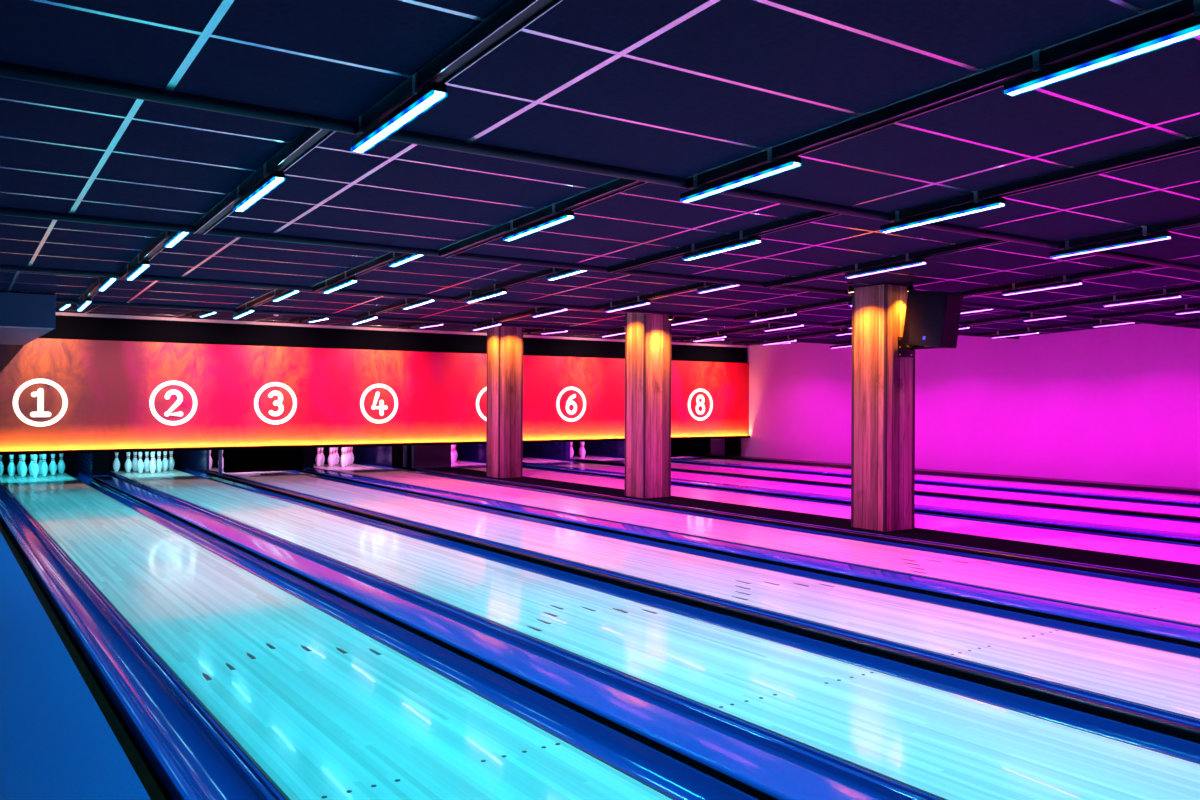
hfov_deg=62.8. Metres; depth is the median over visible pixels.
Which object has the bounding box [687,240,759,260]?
diffuser
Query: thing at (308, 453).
kickback
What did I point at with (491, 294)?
diffuser
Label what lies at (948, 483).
divider
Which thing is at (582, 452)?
pin
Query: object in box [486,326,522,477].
wooden pillar
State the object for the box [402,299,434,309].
light bar
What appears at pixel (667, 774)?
gutter
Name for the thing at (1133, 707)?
gutter
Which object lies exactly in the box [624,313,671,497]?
wooden pillar
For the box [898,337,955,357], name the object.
bracket
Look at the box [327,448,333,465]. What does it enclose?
pin
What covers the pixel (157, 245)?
track
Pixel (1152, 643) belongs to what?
gutter
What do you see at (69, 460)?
curtain
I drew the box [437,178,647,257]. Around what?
track
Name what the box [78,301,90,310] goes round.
diffuser
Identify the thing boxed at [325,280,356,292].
diffuser
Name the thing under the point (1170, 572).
gutter
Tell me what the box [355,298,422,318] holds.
track
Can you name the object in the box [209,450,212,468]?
pin
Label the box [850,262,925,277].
diffuser
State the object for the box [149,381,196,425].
number sign
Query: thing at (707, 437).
light
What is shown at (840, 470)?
lane
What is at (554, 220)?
diffuser
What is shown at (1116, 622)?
divider
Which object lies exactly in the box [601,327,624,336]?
light bar
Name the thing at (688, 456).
gutter
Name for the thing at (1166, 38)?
diffuser
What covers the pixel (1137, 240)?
diffuser
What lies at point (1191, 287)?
track
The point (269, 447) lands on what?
light
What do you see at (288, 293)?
light bar
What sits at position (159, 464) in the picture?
pin
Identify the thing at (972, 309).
light bar
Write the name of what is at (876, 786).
gutter
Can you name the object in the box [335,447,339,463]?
pin
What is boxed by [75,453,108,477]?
kickback
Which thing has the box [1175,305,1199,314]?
light bar
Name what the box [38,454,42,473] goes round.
pin
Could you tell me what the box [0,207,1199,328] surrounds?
ceiling beam
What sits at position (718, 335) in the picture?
light bar
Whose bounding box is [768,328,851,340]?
track
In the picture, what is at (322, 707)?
lane
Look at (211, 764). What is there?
gutter
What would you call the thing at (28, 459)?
curtain
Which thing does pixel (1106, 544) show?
lane
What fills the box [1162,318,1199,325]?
track
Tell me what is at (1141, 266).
track
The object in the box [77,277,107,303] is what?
track
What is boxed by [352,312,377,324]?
light bar
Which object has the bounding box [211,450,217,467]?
curtain
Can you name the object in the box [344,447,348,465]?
pin
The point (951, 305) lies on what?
grille
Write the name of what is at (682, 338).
track
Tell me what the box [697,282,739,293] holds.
light bar
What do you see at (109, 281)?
light bar
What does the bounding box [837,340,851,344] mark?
track
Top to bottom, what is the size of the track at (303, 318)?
0.052 m
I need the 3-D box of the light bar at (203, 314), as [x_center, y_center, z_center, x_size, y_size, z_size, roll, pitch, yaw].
[-5.555,-1.255,13.941,0.094,0.107,0.820,0,0,-34]
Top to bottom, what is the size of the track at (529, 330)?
0.052 m
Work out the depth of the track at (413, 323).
16.44 m
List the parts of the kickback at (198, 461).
panel, post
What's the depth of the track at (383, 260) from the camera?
8.98 m
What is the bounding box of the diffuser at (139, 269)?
[128,265,148,279]
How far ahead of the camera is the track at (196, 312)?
14.52 m
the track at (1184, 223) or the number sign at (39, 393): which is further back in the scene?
the number sign at (39, 393)
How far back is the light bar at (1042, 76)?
3.32 m
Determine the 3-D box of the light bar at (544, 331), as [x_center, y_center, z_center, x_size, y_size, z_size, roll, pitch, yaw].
[-0.799,-1.226,17.203,0.094,0.107,0.820,0,0,-34]
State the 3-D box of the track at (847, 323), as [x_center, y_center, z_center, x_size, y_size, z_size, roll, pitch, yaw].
[4.250,-1.159,13.215,0.085,0.188,2.930,0,0,-34]
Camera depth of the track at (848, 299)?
12.37 m
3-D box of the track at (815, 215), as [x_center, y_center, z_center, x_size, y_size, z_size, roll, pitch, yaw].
[0.914,-1.185,7.288,0.085,0.188,2.930,0,0,-34]
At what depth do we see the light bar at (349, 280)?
9.44 m
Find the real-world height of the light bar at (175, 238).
0.138 m
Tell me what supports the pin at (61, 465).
on the lane at (322, 707)
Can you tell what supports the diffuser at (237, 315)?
attached to the light bar at (248, 310)
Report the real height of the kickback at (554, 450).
0.950 m
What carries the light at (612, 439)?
attached to the panel
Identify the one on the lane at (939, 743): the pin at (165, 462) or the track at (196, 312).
the pin at (165, 462)
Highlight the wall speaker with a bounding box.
[902,290,962,348]
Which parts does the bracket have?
plate, arm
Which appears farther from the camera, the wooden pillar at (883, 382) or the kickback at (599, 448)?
the kickback at (599, 448)
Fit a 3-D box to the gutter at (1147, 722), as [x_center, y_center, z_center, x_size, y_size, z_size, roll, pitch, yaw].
[-1.861,1.348,9.925,0.057,0.160,17.670,0,0,-34]
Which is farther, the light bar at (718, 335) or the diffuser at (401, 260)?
the light bar at (718, 335)
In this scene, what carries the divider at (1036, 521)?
on the floor
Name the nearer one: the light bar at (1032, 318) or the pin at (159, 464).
the light bar at (1032, 318)
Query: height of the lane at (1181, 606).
0.046 m
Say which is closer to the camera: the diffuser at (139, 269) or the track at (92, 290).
the diffuser at (139, 269)
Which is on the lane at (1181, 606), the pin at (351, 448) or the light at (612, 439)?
the pin at (351, 448)
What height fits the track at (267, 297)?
0.188 m
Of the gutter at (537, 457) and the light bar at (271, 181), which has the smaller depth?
the light bar at (271, 181)
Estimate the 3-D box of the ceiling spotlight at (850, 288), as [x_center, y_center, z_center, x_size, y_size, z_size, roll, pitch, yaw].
[2.462,-1.101,9.666,0.077,0.097,0.070,0,0,-34]
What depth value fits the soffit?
10.90 m
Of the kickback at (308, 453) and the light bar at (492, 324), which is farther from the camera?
the kickback at (308, 453)
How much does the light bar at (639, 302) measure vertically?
0.138 m
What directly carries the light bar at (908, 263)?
attached to the track at (981, 242)
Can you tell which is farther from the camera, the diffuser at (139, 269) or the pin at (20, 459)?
the pin at (20, 459)
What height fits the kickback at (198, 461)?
0.950 m
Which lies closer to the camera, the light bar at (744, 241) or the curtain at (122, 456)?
the light bar at (744, 241)
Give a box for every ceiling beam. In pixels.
[0,62,1199,271]
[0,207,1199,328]
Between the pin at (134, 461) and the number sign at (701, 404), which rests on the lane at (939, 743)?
the pin at (134, 461)
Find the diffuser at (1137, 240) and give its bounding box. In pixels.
[1056,237,1169,257]
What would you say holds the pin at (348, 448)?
on the lane at (1181, 606)
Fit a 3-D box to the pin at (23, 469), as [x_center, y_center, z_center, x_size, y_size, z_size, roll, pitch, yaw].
[-9.595,1.087,16.369,0.120,0.381,0.121,0,0,4]
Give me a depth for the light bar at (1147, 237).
6.74 m
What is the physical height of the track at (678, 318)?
0.188 m
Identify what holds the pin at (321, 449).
on the lane at (1181, 606)
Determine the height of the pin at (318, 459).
0.381 m
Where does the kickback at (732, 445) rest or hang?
on the floor
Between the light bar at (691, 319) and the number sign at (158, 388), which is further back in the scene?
the number sign at (158, 388)
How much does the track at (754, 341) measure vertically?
0.052 m
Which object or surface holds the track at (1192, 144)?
attached to the ceiling
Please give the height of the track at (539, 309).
0.188 m
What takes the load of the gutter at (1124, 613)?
on the floor
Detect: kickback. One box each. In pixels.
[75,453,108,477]
[179,450,221,474]
[295,448,313,470]
[352,445,450,470]
[456,444,485,461]
[524,442,569,459]
[584,441,624,457]
[693,438,740,456]
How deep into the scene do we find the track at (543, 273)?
9.89 m
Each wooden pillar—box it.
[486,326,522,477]
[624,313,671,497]
[851,284,915,531]
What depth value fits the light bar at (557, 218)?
6.37 m
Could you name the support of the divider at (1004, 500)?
on the floor
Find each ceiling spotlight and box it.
[847,283,853,292]
[907,282,913,290]
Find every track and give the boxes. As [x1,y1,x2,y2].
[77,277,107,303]
[118,230,175,278]
[186,310,206,316]
[190,127,335,234]
[235,289,287,312]
[289,316,317,322]
[312,252,406,291]
[351,0,562,134]
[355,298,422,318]
[398,322,431,327]
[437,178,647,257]
[453,267,568,301]
[476,307,555,325]
[523,329,556,332]
[590,282,720,310]
[602,334,624,337]
[606,210,840,273]
[606,316,696,332]
[672,337,703,340]
[685,0,1195,188]
[699,323,790,337]
[733,340,770,343]
[734,297,851,320]
[764,237,1008,287]
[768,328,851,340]
[832,306,972,326]
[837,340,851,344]
[886,135,1199,221]
[954,263,1163,296]
[960,313,1046,324]
[975,320,1115,336]
[1020,284,1199,312]
[1057,216,1199,249]
[1093,303,1199,318]
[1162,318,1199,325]
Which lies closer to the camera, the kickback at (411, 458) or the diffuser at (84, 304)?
the diffuser at (84, 304)
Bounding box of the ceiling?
[0,0,1199,345]
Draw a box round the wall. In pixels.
[711,324,1199,488]
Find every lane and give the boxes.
[0,472,676,799]
[111,469,1199,799]
[209,468,1199,719]
[314,464,1199,625]
[451,460,1199,564]
[523,457,1199,534]
[570,455,1199,515]
[671,457,1199,501]
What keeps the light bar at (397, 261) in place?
attached to the track at (383, 260)
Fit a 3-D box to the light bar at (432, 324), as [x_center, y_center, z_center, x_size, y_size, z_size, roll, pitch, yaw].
[-2.723,-1.238,15.883,0.094,0.107,0.820,0,0,-34]
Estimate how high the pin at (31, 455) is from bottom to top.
0.381 m
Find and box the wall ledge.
[696,454,1199,494]
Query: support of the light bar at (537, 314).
attached to the track at (539, 309)
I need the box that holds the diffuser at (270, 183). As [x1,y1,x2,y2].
[236,177,282,210]
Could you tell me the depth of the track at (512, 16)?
3.29 m
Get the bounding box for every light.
[0,441,485,454]
[523,438,624,442]
[671,436,750,439]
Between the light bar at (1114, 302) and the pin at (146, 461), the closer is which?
the light bar at (1114, 302)
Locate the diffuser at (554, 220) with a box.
[505,216,572,240]
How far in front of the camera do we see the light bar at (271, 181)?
5.34 m
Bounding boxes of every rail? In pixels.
[0,265,1018,338]
[56,299,851,344]
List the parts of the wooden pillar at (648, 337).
corner trim, corner trim, corner trim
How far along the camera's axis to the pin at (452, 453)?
20.48 m
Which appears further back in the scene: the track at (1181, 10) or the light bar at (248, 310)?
the light bar at (248, 310)
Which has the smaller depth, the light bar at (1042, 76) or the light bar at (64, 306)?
the light bar at (1042, 76)
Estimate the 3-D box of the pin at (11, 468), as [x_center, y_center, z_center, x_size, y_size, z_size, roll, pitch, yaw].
[-9.870,1.086,16.500,0.120,0.381,0.121,0,0,31]
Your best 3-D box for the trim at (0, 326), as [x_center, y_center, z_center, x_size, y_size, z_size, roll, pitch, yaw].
[-7.137,-0.803,10.294,2.470,0.014,0.025,0,0,-34]
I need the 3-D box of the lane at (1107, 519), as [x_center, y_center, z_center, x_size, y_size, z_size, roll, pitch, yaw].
[3.377,1.362,14.483,1.060,0.046,19.260,0,0,-34]
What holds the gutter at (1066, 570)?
on the floor
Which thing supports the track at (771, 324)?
attached to the ceiling
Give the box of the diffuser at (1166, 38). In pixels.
[1008,30,1199,95]
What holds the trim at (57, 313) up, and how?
attached to the wall
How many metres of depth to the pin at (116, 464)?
17.61 m
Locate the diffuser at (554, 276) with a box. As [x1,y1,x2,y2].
[551,270,584,279]
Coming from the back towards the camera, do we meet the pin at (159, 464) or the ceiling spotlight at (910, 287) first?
the pin at (159, 464)
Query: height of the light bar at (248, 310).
0.138 m
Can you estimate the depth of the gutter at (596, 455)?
14.98 m
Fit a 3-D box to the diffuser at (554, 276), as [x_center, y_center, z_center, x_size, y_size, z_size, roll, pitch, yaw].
[-0.246,-1.159,8.995,0.040,0.010,0.808,0,-3,-34]
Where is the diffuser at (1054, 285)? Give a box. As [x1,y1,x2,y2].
[1008,283,1081,294]
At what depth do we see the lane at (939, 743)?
4.55 m
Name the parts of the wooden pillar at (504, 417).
corner trim, corner trim, corner trim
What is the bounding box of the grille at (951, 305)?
[941,294,962,346]
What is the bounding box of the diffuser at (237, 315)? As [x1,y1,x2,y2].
[234,310,253,318]
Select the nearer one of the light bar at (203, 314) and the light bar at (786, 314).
the light bar at (786, 314)
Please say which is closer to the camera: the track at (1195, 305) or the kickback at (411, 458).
the track at (1195, 305)
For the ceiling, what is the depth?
4.75 m
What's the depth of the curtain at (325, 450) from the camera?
20.67 m
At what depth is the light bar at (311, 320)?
14.79 m
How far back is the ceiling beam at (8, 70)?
4.37 m
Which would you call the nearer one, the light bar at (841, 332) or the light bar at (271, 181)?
the light bar at (271, 181)
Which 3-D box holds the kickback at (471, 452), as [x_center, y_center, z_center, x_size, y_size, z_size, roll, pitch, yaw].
[-2.594,1.005,21.488,0.386,0.950,2.230,0,0,-34]
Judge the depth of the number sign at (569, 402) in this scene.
19.87 m
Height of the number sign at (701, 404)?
0.716 m
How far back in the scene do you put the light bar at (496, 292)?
10.34 m
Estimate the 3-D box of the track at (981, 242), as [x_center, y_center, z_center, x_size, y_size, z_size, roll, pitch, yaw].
[2.437,-1.176,8.333,0.085,0.188,2.930,0,0,-34]
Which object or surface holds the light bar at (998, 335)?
attached to the track at (1090, 321)
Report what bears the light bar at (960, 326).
attached to the track at (1025, 315)
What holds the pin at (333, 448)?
on the lane at (1181, 606)
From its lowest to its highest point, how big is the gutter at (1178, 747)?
0.113 m
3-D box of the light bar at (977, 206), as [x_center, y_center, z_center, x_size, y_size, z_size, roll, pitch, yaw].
[1.988,-1.101,5.750,0.094,0.138,0.820,0,0,-34]
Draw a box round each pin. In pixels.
[0,455,3,475]
[7,455,15,475]
[17,455,21,474]
[19,455,27,476]
[28,454,34,475]
[31,454,39,477]
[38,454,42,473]
[40,454,47,475]
[49,454,56,474]
[57,454,64,473]
[113,452,119,471]
[125,452,131,471]
[132,452,137,470]
[137,452,143,472]
[144,452,149,471]
[149,452,155,473]
[156,451,162,471]
[162,451,168,470]
[168,451,174,469]
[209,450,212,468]
[315,448,321,465]
[320,448,324,464]
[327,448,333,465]
[332,447,336,464]
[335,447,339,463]
[340,447,345,466]
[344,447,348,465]
[347,447,351,464]
[350,447,353,463]
[451,445,454,462]
[570,442,573,456]
[580,442,585,457]
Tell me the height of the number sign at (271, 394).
0.716 m
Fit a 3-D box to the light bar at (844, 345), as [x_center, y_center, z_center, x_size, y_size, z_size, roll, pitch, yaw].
[4.688,-1.062,18.663,0.094,0.138,0.820,0,0,-34]
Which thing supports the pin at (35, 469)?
on the lane at (322, 707)
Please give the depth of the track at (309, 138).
5.13 m
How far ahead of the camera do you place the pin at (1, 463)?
16.61 m
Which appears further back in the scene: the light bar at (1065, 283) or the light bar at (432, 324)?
the light bar at (432, 324)
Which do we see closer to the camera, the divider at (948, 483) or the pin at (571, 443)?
the divider at (948, 483)
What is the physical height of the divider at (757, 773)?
0.160 m
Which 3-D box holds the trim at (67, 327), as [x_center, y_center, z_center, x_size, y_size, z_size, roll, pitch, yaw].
[-2.594,-1.079,18.683,14.450,0.410,0.150,0,0,-34]
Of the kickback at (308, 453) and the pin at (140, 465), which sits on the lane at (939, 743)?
the pin at (140, 465)
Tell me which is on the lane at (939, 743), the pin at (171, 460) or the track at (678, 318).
the pin at (171, 460)
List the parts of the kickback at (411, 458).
panel, post, post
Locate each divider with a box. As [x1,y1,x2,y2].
[92,475,877,799]
[297,468,1199,647]
[523,462,1199,543]
[575,459,1199,521]
[671,459,1199,506]
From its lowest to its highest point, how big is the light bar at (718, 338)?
0.107 m
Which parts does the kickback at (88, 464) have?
panel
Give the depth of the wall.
16.94 m
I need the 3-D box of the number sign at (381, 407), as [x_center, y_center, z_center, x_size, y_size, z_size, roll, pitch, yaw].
[-3.943,0.065,17.574,0.716,0.716,0.029,0,0,-34]
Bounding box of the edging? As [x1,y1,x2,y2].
[0,509,197,799]
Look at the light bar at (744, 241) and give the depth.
7.27 m
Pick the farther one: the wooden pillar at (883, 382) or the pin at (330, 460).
the pin at (330, 460)
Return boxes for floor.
[0,532,150,799]
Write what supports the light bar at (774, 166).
attached to the track at (1181, 10)
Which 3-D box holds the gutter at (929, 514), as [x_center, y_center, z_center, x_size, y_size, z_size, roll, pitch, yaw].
[2.324,1.392,13.761,0.235,0.113,19.260,0,0,-34]
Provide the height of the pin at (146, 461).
0.381 m
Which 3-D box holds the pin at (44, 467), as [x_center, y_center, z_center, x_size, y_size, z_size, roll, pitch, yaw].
[-9.344,1.089,16.541,0.120,0.381,0.121,0,0,12]
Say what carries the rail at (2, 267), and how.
attached to the ceiling
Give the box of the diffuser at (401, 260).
[392,255,421,266]
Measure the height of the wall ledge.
0.210 m
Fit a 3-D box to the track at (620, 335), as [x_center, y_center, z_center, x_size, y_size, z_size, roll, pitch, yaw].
[0.873,-1.242,18.138,0.085,0.052,2.870,0,0,-34]
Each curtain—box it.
[2,455,18,474]
[25,454,30,473]
[46,453,74,474]
[109,451,178,470]
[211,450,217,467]
[314,448,328,463]
[572,442,579,455]
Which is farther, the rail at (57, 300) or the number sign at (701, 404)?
the number sign at (701, 404)
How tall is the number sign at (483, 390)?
0.716 m
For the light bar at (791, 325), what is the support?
attached to the track at (771, 324)
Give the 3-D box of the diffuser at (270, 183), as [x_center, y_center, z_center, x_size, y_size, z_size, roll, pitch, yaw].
[-1.885,-1.127,5.420,0.040,0.010,0.808,0,-3,-34]
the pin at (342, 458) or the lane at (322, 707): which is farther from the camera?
the pin at (342, 458)
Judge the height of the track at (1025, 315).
0.188 m
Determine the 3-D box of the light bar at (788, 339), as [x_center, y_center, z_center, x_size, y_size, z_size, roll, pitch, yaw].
[3.217,-1.071,17.653,0.094,0.138,0.820,0,0,-34]
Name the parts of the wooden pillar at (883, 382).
corner trim, corner trim, corner trim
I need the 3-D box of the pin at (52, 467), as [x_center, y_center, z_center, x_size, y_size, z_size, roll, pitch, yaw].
[-9.367,1.089,16.845,0.121,0.381,0.120,0,0,20]
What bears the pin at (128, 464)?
on the lane at (939, 743)
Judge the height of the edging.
0.124 m
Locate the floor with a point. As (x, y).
(56, 742)
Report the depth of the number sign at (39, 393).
14.57 m
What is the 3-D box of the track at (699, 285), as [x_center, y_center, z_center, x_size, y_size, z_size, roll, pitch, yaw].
[0.739,-1.181,10.807,0.085,0.188,2.930,0,0,-34]
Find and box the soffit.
[0,292,55,344]
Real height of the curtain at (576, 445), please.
0.325 m
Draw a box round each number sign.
[13,378,67,426]
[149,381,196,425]
[254,382,296,424]
[360,384,397,423]
[476,387,486,420]
[556,386,585,421]
[688,388,712,420]
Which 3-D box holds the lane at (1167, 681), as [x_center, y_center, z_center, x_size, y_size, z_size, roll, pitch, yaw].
[-1.657,1.332,11.030,1.060,0.046,19.260,0,0,-34]
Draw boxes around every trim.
[0,326,52,328]
[0,520,172,799]
[38,315,747,362]
[56,312,748,347]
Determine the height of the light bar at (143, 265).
0.138 m
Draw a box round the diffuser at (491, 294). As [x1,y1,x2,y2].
[468,292,505,302]
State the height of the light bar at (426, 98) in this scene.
0.138 m
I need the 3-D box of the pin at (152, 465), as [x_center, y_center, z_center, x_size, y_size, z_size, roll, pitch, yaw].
[-7.846,1.097,17.248,0.120,0.381,0.121,0,0,32]
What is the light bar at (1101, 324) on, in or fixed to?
attached to the track at (1090, 321)
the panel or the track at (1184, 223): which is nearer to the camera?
the track at (1184, 223)
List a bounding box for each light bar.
[59,303,70,309]
[77,295,91,310]
[98,277,116,290]
[126,256,149,279]
[164,231,189,247]
[199,310,216,316]
[233,166,284,211]
[233,304,254,318]
[272,290,298,301]
[308,316,328,322]
[322,273,357,293]
[351,76,446,152]
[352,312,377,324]
[389,252,423,266]
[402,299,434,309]
[419,322,443,327]
[466,285,506,302]
[472,319,501,330]
[503,205,574,240]
[532,308,567,316]
[541,329,567,333]
[547,268,585,280]
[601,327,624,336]
[605,296,649,311]
[672,318,706,324]
[680,150,800,202]
[683,231,760,260]
[693,332,726,341]
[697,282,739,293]
[697,338,723,341]
[749,308,796,321]
[762,336,796,344]
[764,324,803,330]
[830,344,851,348]
[835,329,851,335]
[845,254,925,278]
[880,192,1004,232]
[959,323,969,328]
[961,308,993,313]
[991,328,1038,337]
[1002,276,1081,295]
[1003,0,1199,96]
[1023,313,1066,320]
[1050,226,1170,258]
[1092,320,1130,326]
[1103,289,1180,306]
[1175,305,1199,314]
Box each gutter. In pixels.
[0,482,284,799]
[68,472,758,799]
[109,471,940,799]
[178,469,1199,762]
[206,472,1199,743]
[209,470,1199,728]
[286,471,1199,657]
[316,468,1199,627]
[361,463,1199,592]
[416,467,1199,587]
[462,460,1199,546]
[537,457,1199,522]
[596,455,1199,507]
[688,456,1199,495]
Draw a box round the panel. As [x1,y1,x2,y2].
[0,338,748,450]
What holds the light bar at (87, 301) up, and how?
attached to the track at (92, 290)
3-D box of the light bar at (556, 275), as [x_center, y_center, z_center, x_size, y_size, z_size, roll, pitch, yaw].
[-0.240,-1.202,8.999,0.094,0.138,0.820,0,0,-34]
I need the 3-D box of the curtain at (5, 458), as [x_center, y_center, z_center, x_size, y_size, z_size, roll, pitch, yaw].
[-10.477,1.150,17.481,0.245,0.337,0.040,0,0,-34]
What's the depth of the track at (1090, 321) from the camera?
15.34 m
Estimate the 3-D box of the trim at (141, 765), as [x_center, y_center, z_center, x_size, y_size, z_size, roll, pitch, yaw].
[-4.272,1.399,7.374,0.088,0.105,16.210,0,0,-34]
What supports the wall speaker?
attached to the bracket
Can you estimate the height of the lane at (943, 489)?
0.046 m
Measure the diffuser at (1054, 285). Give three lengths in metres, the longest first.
0.808 x 0.040 x 0.010 m

